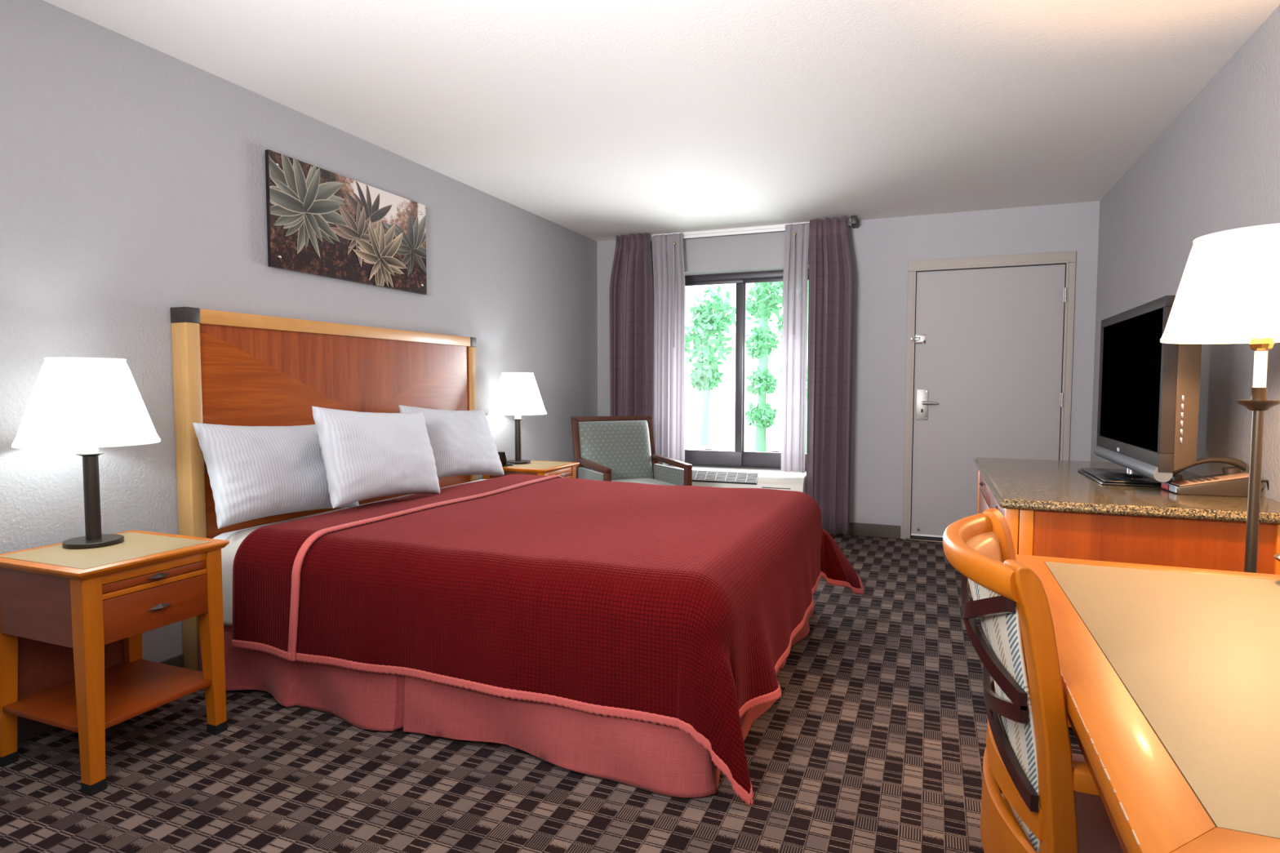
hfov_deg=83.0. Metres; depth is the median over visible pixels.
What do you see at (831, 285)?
drape
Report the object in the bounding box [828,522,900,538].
baseboard
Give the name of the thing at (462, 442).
pillow
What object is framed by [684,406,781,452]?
ground
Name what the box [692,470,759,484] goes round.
grille
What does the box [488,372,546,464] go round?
table lamp
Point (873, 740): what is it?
floor
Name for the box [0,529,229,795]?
nightstand
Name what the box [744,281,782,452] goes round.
tree
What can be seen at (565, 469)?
nightstand
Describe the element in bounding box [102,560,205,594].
tray
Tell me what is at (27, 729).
baseboard
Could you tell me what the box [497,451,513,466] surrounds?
telephone
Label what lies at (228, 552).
sheet
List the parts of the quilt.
band trim, band trim, border trim, border trim, border trim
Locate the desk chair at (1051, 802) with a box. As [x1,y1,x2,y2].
[942,507,1123,852]
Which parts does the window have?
sash, sill, sash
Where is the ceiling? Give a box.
[43,0,1279,241]
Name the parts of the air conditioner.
control door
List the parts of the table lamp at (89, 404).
lamp shade, drip dish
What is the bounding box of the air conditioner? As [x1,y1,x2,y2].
[680,468,806,493]
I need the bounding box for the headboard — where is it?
[169,306,477,671]
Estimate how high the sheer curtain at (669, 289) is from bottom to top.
1.900 m
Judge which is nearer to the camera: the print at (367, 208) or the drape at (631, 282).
the print at (367, 208)
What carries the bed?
on the floor
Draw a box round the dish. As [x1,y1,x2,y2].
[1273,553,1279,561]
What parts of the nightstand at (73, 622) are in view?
leg, leg, leg, rail, drawer, handle, leg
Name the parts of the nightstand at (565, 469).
leg, leg, rail, leg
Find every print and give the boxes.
[268,154,347,258]
[328,201,382,266]
[344,181,391,233]
[352,219,407,287]
[382,213,426,275]
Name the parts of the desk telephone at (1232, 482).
plate, cord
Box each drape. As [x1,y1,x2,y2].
[608,232,653,417]
[805,215,854,537]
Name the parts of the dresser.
corner post, drawer, drawer, drawer, corner post, corner post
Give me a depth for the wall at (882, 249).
5.52 m
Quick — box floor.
[0,533,1082,852]
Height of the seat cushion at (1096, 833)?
0.062 m
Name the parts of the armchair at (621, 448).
leg, panel, armrest, leg, frame, leg, panel, armrest, leg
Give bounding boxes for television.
[1077,294,1201,487]
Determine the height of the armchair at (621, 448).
0.941 m
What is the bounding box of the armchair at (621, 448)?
[570,415,692,485]
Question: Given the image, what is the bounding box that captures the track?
[649,215,858,241]
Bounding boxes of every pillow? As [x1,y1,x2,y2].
[192,422,359,528]
[311,406,439,508]
[398,404,503,478]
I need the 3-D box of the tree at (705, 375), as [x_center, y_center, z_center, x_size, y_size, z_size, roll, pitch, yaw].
[1.716,-1.553,18.486,1.651,4.075,1.442,1,3,22]
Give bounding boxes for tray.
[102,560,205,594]
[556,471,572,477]
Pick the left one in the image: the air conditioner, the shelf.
the shelf
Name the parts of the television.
casing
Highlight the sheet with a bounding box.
[221,478,491,626]
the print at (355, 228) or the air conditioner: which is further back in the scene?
the air conditioner
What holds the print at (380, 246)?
attached to the wall art at (321, 222)
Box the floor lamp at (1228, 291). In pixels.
[1160,222,1279,573]
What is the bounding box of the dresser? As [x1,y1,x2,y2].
[973,457,1279,727]
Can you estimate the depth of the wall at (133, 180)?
2.79 m
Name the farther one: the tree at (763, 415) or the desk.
the tree at (763, 415)
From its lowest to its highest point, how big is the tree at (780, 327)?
4.617 m
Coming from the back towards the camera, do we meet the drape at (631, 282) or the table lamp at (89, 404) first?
the drape at (631, 282)
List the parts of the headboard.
post, veneer panel, rail, post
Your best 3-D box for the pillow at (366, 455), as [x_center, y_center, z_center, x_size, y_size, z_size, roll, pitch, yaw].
[-1.172,0.127,3.288,0.235,0.455,0.746,1,3,18]
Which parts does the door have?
lock plate, lever handle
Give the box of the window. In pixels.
[669,268,808,473]
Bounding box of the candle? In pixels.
[1250,351,1267,400]
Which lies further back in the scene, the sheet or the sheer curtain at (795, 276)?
the sheer curtain at (795, 276)
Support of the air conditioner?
on the floor
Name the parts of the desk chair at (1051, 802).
crest rail, post, plaid panel, rail, rail, post, armrest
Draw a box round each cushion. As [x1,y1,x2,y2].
[577,420,653,479]
[611,478,675,485]
[1071,753,1123,852]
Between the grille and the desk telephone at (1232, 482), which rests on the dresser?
the desk telephone at (1232, 482)
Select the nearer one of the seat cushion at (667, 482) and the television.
the television
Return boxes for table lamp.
[11,357,160,549]
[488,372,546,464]
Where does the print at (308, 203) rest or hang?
attached to the wall art at (321, 222)
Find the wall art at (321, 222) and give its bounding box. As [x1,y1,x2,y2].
[265,149,426,294]
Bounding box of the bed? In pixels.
[199,479,814,798]
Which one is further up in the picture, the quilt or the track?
the track
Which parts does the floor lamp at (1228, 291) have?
lamp shade, drip dish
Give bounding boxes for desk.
[1015,554,1279,852]
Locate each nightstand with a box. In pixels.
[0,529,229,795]
[482,460,579,479]
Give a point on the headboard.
(230, 368)
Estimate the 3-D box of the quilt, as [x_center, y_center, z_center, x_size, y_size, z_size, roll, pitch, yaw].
[-0.148,0.661,3.276,2.075,0.624,2.170,1,3,22]
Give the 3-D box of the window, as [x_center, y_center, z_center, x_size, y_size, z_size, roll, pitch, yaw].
[0.856,-0.461,6.089,1.310,1.675,0.270,1,3,22]
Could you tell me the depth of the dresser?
2.31 m
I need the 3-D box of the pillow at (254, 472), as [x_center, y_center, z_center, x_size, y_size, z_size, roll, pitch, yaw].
[-1.499,0.180,3.055,0.234,0.423,0.719,2,4,25]
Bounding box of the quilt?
[231,474,864,806]
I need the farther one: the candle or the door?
the door
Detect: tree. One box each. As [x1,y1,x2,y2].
[684,284,735,445]
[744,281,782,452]
[767,280,808,453]
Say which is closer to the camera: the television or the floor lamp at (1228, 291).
the floor lamp at (1228, 291)
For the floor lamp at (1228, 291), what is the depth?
1.82 m
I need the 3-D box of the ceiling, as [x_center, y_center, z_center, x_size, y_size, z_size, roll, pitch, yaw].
[0.147,-1.446,2.569,4.002,0.060,7.320,1,3,22]
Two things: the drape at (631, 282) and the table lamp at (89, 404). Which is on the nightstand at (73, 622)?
the table lamp at (89, 404)
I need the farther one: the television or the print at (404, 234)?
the print at (404, 234)
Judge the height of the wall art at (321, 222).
0.508 m
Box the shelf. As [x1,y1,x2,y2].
[2,658,211,733]
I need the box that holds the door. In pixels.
[902,250,1075,542]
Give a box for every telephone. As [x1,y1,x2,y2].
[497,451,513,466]
[1160,456,1269,497]
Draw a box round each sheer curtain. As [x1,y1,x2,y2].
[652,232,685,462]
[781,222,809,472]
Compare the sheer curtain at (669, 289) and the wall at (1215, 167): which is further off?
the sheer curtain at (669, 289)
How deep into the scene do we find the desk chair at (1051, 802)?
1.07 m
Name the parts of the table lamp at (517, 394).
lamp shade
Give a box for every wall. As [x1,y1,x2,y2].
[0,0,597,662]
[597,200,1099,538]
[1090,4,1279,502]
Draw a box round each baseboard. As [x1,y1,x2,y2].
[17,653,184,744]
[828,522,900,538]
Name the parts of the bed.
mattress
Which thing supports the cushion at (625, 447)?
on the armchair at (621, 448)

